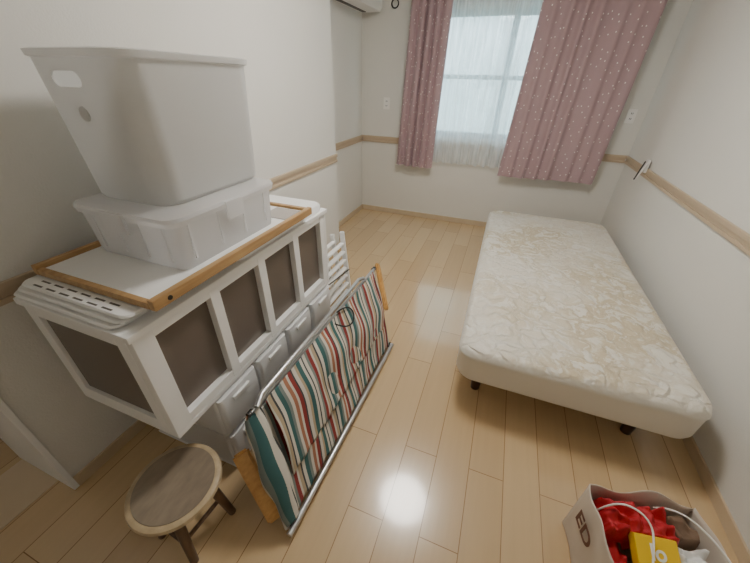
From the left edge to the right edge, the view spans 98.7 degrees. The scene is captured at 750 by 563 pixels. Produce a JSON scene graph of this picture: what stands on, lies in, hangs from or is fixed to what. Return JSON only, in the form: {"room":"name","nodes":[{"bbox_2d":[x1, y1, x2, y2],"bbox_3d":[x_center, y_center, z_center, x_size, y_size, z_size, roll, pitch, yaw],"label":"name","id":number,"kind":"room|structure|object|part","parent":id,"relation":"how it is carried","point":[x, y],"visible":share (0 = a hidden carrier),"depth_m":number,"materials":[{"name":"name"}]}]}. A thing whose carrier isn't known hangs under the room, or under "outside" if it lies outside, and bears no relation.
{"room":"bedroom","nodes":[
{"label":"bedroom","id":0,"kind":"room"},
{"bbox_2d":[0,0,338,476],"bbox_3d":[-0.960,-0.808,1.803,0.350,2.420,2.535,12,34,17],"label":"wall","id":1,"kind":"structure","parent":0,"point":[286,46],"depth_m":1.23,"materials":[{"name":"paint"}]},
{"bbox_2d":[0,398,79,489],"bbox_3d":[-1.422,-0.028,0.884,0.378,2.050,0.020,12,34,17],"label":"trim","id":2,"kind":"structure","parent":1,"relation":"attached to","point":[13,431],"depth_m":1.26,"materials":[{"name":"white wood"}]},
{"bbox_2d":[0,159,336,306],"bbox_3d":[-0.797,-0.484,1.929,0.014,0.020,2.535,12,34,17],"label":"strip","id":3,"kind":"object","parent":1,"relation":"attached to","point":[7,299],"visible":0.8,"depth_m":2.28,"materials":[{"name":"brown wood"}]},
{"bbox_2d":[0,154,336,298],"bbox_3d":[-0.795,-0.524,1.904,0.016,0.027,2.535,12,34,17],"label":"strip","id":4,"kind":"object","parent":1,"relation":"attached to","point":[17,280],"visible":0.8,"depth_m":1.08,"materials":[{"name":"brown wood"}]},
{"bbox_2d":[73,242,339,485],"bbox_3d":[-0.817,0.229,2.375,0.010,0.060,2.535,12,34,17],"label":"baseboard","id":5,"kind":"structure","parent":1,"relation":"attached to","point":[125,437],"depth_m":1.47,"materials":[{"name":"brown wood"}]},
{"bbox_2d":[330,0,361,220],"bbox_3d":[-0.413,-1.751,3.334,0.100,2.420,1.215,12,34,17],"label":"wall","id":6,"kind":"structure","parent":0,"point":[346,22],"depth_m":3.43,"materials":[{"name":"paint"}]},
{"bbox_2d":[335,135,362,150],"bbox_3d":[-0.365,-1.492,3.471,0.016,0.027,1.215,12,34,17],"label":"strip","id":7,"kind":"object","parent":6,"relation":"attached to","point":[360,136],"visible":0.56,"depth_m":3.60,"materials":[{"name":"brown wood"}]},
{"bbox_2d":[339,204,362,226],"bbox_3d":[-0.387,-0.739,3.943,0.010,0.060,1.215,12,34,17],"label":"baseboard","id":8,"kind":"structure","parent":6,"relation":"attached to","point":[360,207],"depth_m":4.10,"materials":[{"name":"brown wood"}]},
{"bbox_2d":[334,0,381,12],"bbox_3d":[-0.169,-2.656,2.886,0.235,0.280,0.800,12,34,17],"label":"air conditioner","id":9,"kind":"object","parent":6,"relation":"attached to","point":[363,6],"visible":1,"depth_m":3.02,"materials":[{"name":"plastic"}]},
{"bbox_2d":[336,0,365,11],"bbox_3d":[-0.230,-2.553,2.977,0.040,0.006,0.680,12,34,17],"label":"vent","id":10,"kind":"object","parent":9,"relation":"attached to","point":[344,2],"depth_m":2.99,"materials":[{"name":"white plastic"}]},
{"bbox_2d":[0,209,738,562],"bbox_3d":[-0.190,0.409,2.264,4.000,0.100,5.175,12,34,17],"label":"floor","id":11,"kind":"structure","parent":0,"point":[431,467],"depth_m":1.46,"materials":[{"name":"brown wood"}]},
{"bbox_2d":[0,459,57,530],"bbox_3d":[-1.693,1.118,0.970,0.250,0.004,1.155,12,34,17],"label":"threshold","id":12,"kind":"object","parent":11,"relation":"on","point":[22,484],"depth_m":1.36,"materials":[{"name":"brown wood"}]},
{"bbox_2d":[124,443,235,562],"bbox_3d":[-0.695,0.825,1.192,0.298,0.312,0.298,12,34,17],"label":"wooden stool","id":13,"kind":"object","parent":11,"relation":"on","point":[176,486],"visible":1,"depth_m":1.10,"materials":[{"name":"brown wood"}]},
{"bbox_3d":[-0.692,0.699,1.113,0.260,0.012,0.260,12,34,17],"label":"seat","id":14,"kind":"part","parent":13,"relation":"part of","materials":[{"name":"brown wood"}]},
{"bbox_3d":[-0.663,0.890,1.118,0.037,0.283,0.072,-6,33,-12],"label":"leg","id":15,"kind":"part","parent":13,"relation":"part of","materials":[{"name":"brown wood"}]},
{"bbox_3d":[-0.598,0.822,1.228,0.072,0.283,0.037,-6,33,-12],"label":"leg","id":16,"kind":"part","parent":13,"relation":"part of","materials":[{"name":"brown wood"}]},
{"bbox_2d":[159,286,330,466],"bbox_3d":[-0.664,0.383,1.771,0.509,0.446,0.920,12,34,17],"label":"storage drawers","id":17,"kind":"object","parent":11,"relation":"on","point":[221,427],"visible":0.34,"depth_m":1.43,"materials":[{"name":"white paint"}]},
{"bbox_2d":[13,208,328,438],"bbox_3d":[-0.685,0.026,1.470,0.488,0.460,1.103,12,34,17],"label":"storage shelf","id":18,"kind":"object","parent":17,"relation":"on","point":[164,369],"visible":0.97,"depth_m":1.13,"materials":[{"name":"paint"}]},
{"bbox_3d":[-0.882,0.123,0.950,0.350,0.040,0.020,12,34,17],"label":"rail","id":19,"kind":"part","parent":18,"relation":"part of","materials":[{"name":"white paint"}]},
{"bbox_2d":[13,275,149,328],"bbox_3d":[-0.821,-0.023,1.072,0.484,0.037,0.410,12,34,17],"label":"plastic lid","id":20,"kind":"object","parent":18,"relation":"on","point":[100,310],"visible":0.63,"depth_m":0.92,"materials":[{"name":"white plastic"}]},
{"bbox_3d":[-0.821,-0.026,1.077,0.465,0.012,0.398,12,34,17],"label":"plate","id":21,"kind":"part","parent":20,"relation":"part of","materials":[{"name":"white paint"}]},
{"bbox_3d":[-0.882,0.279,1.052,0.355,0.341,0.006,12,34,17],"label":"panel","id":22,"kind":"part","parent":18,"relation":"part of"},
{"bbox_3d":[-0.890,0.440,1.148,0.350,0.045,0.020,12,34,17],"label":"rail","id":23,"kind":"part","parent":18,"relation":"part of","materials":[{"name":"white paint"}]},
{"bbox_3d":[-0.607,0.091,1.004,0.027,0.030,0.209,12,34,17],"label":"rail","id":24,"kind":"part","parent":18,"relation":"part of","materials":[{"name":"white paint"}]},
{"bbox_3d":[-0.615,0.416,1.207,0.027,0.035,0.209,12,34,17],"label":"rail","id":25,"kind":"part","parent":18,"relation":"part of","materials":[{"name":"white paint"}]},
{"bbox_3d":[-0.492,0.065,1.415,0.007,0.416,1.035,12,34,17],"label":"panel","id":26,"kind":"part","parent":18,"relation":"part of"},
{"bbox_3d":[-0.518,-0.032,1.204,0.027,0.030,0.209,12,34,17],"label":"rail","id":27,"kind":"part","parent":18,"relation":"part of","materials":[{"name":"white paint"}]},
{"bbox_3d":[-0.526,0.293,1.407,0.027,0.035,0.209,12,34,17],"label":"rail","id":28,"kind":"part","parent":18,"relation":"part of","materials":[{"name":"white paint"}]},
{"bbox_3d":[-0.429,-0.154,1.404,0.027,0.030,0.209,12,34,17],"label":"rail","id":29,"kind":"part","parent":18,"relation":"part of","materials":[{"name":"white paint"}]},
{"bbox_2d":[238,195,319,260],"bbox_3d":[-0.604,-0.288,1.506,0.460,0.036,0.655,12,34,17],"label":"board","id":30,"kind":"object","parent":18,"relation":"on","point":[315,206],"visible":0.23,"depth_m":1.65,"materials":[{"name":"paint"}]},
{"bbox_2d":[31,202,311,311],"bbox_3d":[-0.688,-0.186,1.270,0.522,0.033,0.830,12,34,17],"label":"whiteboard","id":31,"kind":"object","parent":30,"relation":"on","point":[141,283],"visible":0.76,"depth_m":1.02,"materials":[{"name":"white paint"}]},
{"bbox_2d":[73,177,272,269],"bbox_3d":[-0.698,-0.257,1.212,0.449,0.178,0.519,12,34,17],"label":"storage box","id":32,"kind":"object","parent":31,"relation":"on","point":[184,236],"visible":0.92,"depth_m":1.04,"materials":[{"name":"plastic"}]},
{"bbox_2d":[20,46,255,205],"bbox_3d":[-0.692,-0.522,1.087,0.387,0.402,0.510,12,34,17],"label":"storage bin","id":33,"kind":"object","parent":32,"relation":"on","point":[151,127],"visible":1,"depth_m":0.93,"materials":[{"name":"plastic"}]},
{"bbox_3d":[-0.697,-0.323,1.176,0.445,0.028,0.511,12,34,17],"label":"lid","id":34,"kind":"part","parent":32,"relation":"part of","materials":[{"name":"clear plastic"}]},
{"bbox_2d":[271,207,298,219],"bbox_3d":[-0.433,-0.314,1.480,0.125,0.002,0.120,12,34,17],"label":"paper sheet","id":35,"kind":"object","parent":31,"relation":"on","point":[279,213],"visible":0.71,"depth_m":1.48,"materials":[{"name":"white paper"}]},
{"bbox_3d":[-0.437,0.171,1.607,0.027,0.035,0.209,12,34,17],"label":"rail","id":36,"kind":"part","parent":18,"relation":"part of","materials":[{"name":"white paint"}]},
{"bbox_3d":[-0.340,-0.277,1.604,0.027,0.030,0.209,12,34,17],"label":"rail","id":37,"kind":"part","parent":18,"relation":"part of","materials":[{"name":"white paint"}]},
{"bbox_3d":[-0.349,0.048,1.807,0.027,0.035,0.209,12,34,17],"label":"rail","id":38,"kind":"part","parent":18,"relation":"part of","materials":[{"name":"white paint"}]},
{"bbox_3d":[-0.551,0.447,1.328,0.014,0.020,0.090,12,34,17],"label":"handle","id":39,"kind":"part","parent":17,"relation":"part of","materials":[{"name":"white paint"}]},
{"bbox_3d":[-0.469,0.334,1.511,0.014,0.020,0.090,12,34,17],"label":"handle","id":40,"kind":"part","parent":17,"relation":"part of","materials":[{"name":"white paint"}]},
{"bbox_3d":[-0.388,0.222,1.694,0.014,0.020,0.090,12,34,17],"label":"handle","id":41,"kind":"part","parent":17,"relation":"part of","materials":[{"name":"white paint"}]},
{"bbox_3d":[-0.306,0.110,1.878,0.014,0.020,0.090,12,34,17],"label":"handle","id":42,"kind":"part","parent":17,"relation":"part of","materials":[{"name":"white paint"}]},
{"bbox_2d":[233,263,393,536],"bbox_3d":[-0.154,0.401,1.715,0.270,0.475,1.464,13,34,18],"label":"folding chair","id":43,"kind":"object","parent":11,"relation":"on","point":[291,435],"visible":1,"depth_m":1.42,"materials":[{"name":"fabric"}]},
{"bbox_3d":[-0.447,0.783,1.234,0.199,0.256,0.061,26,40,34],"label":"armrest","id":44,"kind":"part","parent":43,"relation":"part of","materials":[{"name":"brown wood"}]},
{"bbox_3d":[0.046,0.035,2.193,0.039,0.260,0.246,-9,33,-16],"label":"armrest","id":45,"kind":"part","parent":43,"relation":"part of","materials":[{"name":"brown wood"}]},
{"bbox_2d":[326,231,351,309],"bbox_3d":[-0.369,-0.040,2.353,0.263,0.563,0.440,12,34,17],"label":"slatted chair","id":46,"kind":"object","parent":11,"relation":"on","point":[335,290],"visible":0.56,"depth_m":2.39,"materials":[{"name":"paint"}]},
{"bbox_3d":[-0.294,-0.122,2.520,0.092,0.528,0.026,7,32,9],"label":"post","id":47,"kind":"part","parent":46,"relation":"part of","materials":[{"name":"white paint"}]},
{"bbox_3d":[-0.224,-0.122,2.489,0.082,0.562,0.026,6,32,7],"label":"post","id":48,"kind":"part","parent":46,"relation":"part of","materials":[{"name":"white paint"}]},
{"bbox_2d":[456,210,712,438],"bbox_3d":[1.301,0.050,2.432,1.063,0.396,2.258,12,34,17],"label":"bed","id":49,"kind":"object","parent":11,"relation":"on","point":[556,313],"visible":1,"depth_m":1.70,"materials":[{"name":"beige fabric"}]},
{"bbox_3d":[0.582,0.534,1.825,0.072,0.187,0.072,12,34,17],"label":"leg","id":50,"kind":"part","parent":49,"relation":"part of","materials":[{"name":"black plastic"}]},
{"bbox_3d":[1.288,0.688,1.606,0.072,0.187,0.072,12,34,17],"label":"leg","id":51,"kind":"part","parent":49,"relation":"part of","materials":[{"name":"black plastic"}]},
{"bbox_2d":[562,484,731,562],"bbox_3d":[0.902,0.922,1.079,0.380,0.332,0.301,5,32,5],"label":"paper shopping bag","id":52,"kind":"object","parent":11,"relation":"on","point":[604,525],"visible":1,"depth_m":1.08,"materials":[{"name":"white paper"}]},
{"bbox_3d":[0.840,0.812,1.027,0.086,0.092,0.208,-4,32,-9],"label":"handle","id":53,"kind":"part","parent":52,"relation":"part of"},
{"bbox_3d":[1.036,0.821,1.027,0.024,0.067,0.240,-13,35,-22],"label":"handle","id":54,"kind":"part","parent":52,"relation":"part of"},
{"bbox_2d":[362,7,410,135],"bbox_3d":[0.139,-2.285,3.598,0.760,1.170,0.120,12,34,17],"label":"wall","id":55,"kind":"structure","parent":0,"point":[385,33],"depth_m":3.51,"materials":[{"name":"paint"}]},
{"bbox_2d":[383,97,389,108],"bbox_3d":[0.133,-2.031,3.673,0.075,0.120,0.014,12,34,17],"label":"wall outlet","id":56,"kind":"object","parent":55,"relation":"attached to","point":[386,99],"visible":1,"depth_m":3.67,"materials":[{"name":"plastic"}]},
{"bbox_2d":[382,0,411,7],"bbox_3d":[1.207,-2.678,2.883,3.010,0.300,0.120,12,34,17],"label":"panel","id":57,"kind":"object","parent":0,"point":[385,3],"visible":0.02,"depth_m":3.20,"materials":[{"name":"paper"}]},
{"bbox_3d":[1.323,-2.590,2.700,2.250,0.030,0.175,12,34,17],"label":"rail","id":58,"kind":"object","parent":57,"relation":"attached to","visible":0},
{"bbox_2d":[396,0,453,167],"bbox_3d":[0.484,-2.035,3.342,0.462,1.629,0.079,12,34,17],"label":"curtain","id":59,"kind":"object","parent":58,"relation":"hanging from","point":[430,20],"visible":1,"depth_m":3.31,"materials":[{"name":"pink fabric"}]},
{"bbox_2d":[432,0,542,168],"bbox_3d":[1.307,-1.924,3.153,1.933,1.580,0.056,12,34,17],"label":"sheer curtain","id":60,"kind":"object","parent":58,"relation":"hanging from","point":[490,41],"visible":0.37,"depth_m":3.19,"materials":[{"name":"white fabric"}]},
{"bbox_2d":[497,0,667,184],"bbox_3d":[1.796,-1.745,2.933,0.960,1.631,0.050,12,34,17],"label":"curtain","id":61,"kind":"object","parent":58,"relation":"hanging from","point":[585,58],"visible":1,"depth_m":2.90,"materials":[{"name":"pink fabric"}]},
{"bbox_2d":[362,133,628,224],"bbox_3d":[1.165,-1.152,3.827,3.010,0.950,0.136,12,34,17],"label":"wall","id":62,"kind":"structure","parent":0,"point":[470,192],"depth_m":3.81,"materials":[{"name":"paint"}]},
{"bbox_2d":[363,204,486,226],"bbox_3d":[1.135,-0.747,4.017,2.790,0.060,0.010,12,34,17],"label":"baseboard","id":63,"kind":"structure","parent":62,"relation":"attached to","point":[370,207],"depth_m":4.16,"materials":[{"name":"beige wood"}]},
{"bbox_3d":[1.153,-1.460,3.570,2.778,0.020,0.014,12,34,17],"label":"strip","id":64,"kind":"part","parent":62,"relation":"part of","materials":[{"name":"brown wood"}]},
{"bbox_3d":[1.155,-1.480,3.562,2.778,0.023,0.006,12,34,17],"label":"strip","id":65,"kind":"part","parent":62,"relation":"part of","materials":[{"name":"brown wood"}]},
{"bbox_3d":[1.153,-1.499,3.544,2.778,0.027,0.016,12,34,17],"label":"strip","id":66,"kind":"part","parent":62,"relation":"part of","materials":[{"name":"brown wood"}]},
{"bbox_2d":[605,0,692,153],"bbox_3d":[2.322,-1.807,2.922,0.590,1.170,0.120,12,34,17],"label":"panel","id":67,"kind":"object","parent":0,"point":[675,12],"visible":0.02,"depth_m":2.81,"materials":[{"name":"paint"}]},
{"bbox_2d":[624,109,637,122],"bbox_3d":[2.372,-1.532,2.984,0.075,0.120,0.014,12,34,17],"label":"wall outlet","id":68,"kind":"object","parent":67,"relation":"attached to","point":[631,114],"visible":1,"depth_m":2.98,"materials":[{"name":"plastic"}]},
{"bbox_2d":[600,0,749,550],"bbox_3d":[1.633,-0.224,0.972,0.100,2.420,5.025,12,34,17],"label":"wall","id":69,"kind":"structure","parent":0,"point":[694,132],"depth_m":1.88,"materials":[{"name":"paint"}]},
{"bbox_2d":[633,159,650,179],"bbox_3d":[2.196,-0.915,2.641,0.127,0.151,0.042,-18,37,-28],"label":"wall hook","id":70,"kind":"object","parent":69,"relation":"attached to","point":[643,168],"visible":1,"depth_m":2.63,"materials":[{"name":"plastic"}]},
{"bbox_3d":[2.170,-0.910,2.640,0.077,0.142,0.010,-16,36,-26],"label":"lever","id":71,"kind":"part","parent":70,"relation":"part of","materials":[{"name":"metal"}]},
{"bbox_3d":[2.186,-0.910,2.642,0.081,0.123,0.020,-11,34,-19],"label":"arm","id":72,"kind":"part","parent":70,"relation":"part of","materials":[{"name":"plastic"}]},
{"bbox_2d":[624,156,749,255],"bbox_3d":[1.591,-0.013,1.183,0.016,0.027,4.925,12,34,17],"label":"strip","id":73,"kind":"object","parent":69,"relation":"attached to","point":[726,223],"visible":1,"depth_m":1.86,"materials":[{"name":"brown wood"}]},
{"bbox_2d":[682,436,749,562],"bbox_3d":[1.574,0.741,1.653,0.010,0.060,4.925,12,34,17],"label":"baseboard","id":74,"kind":"structure","parent":69,"relation":"attached to","point":[738,544],"depth_m":1.34,"materials":[{"name":"beige wood"}]}
]}

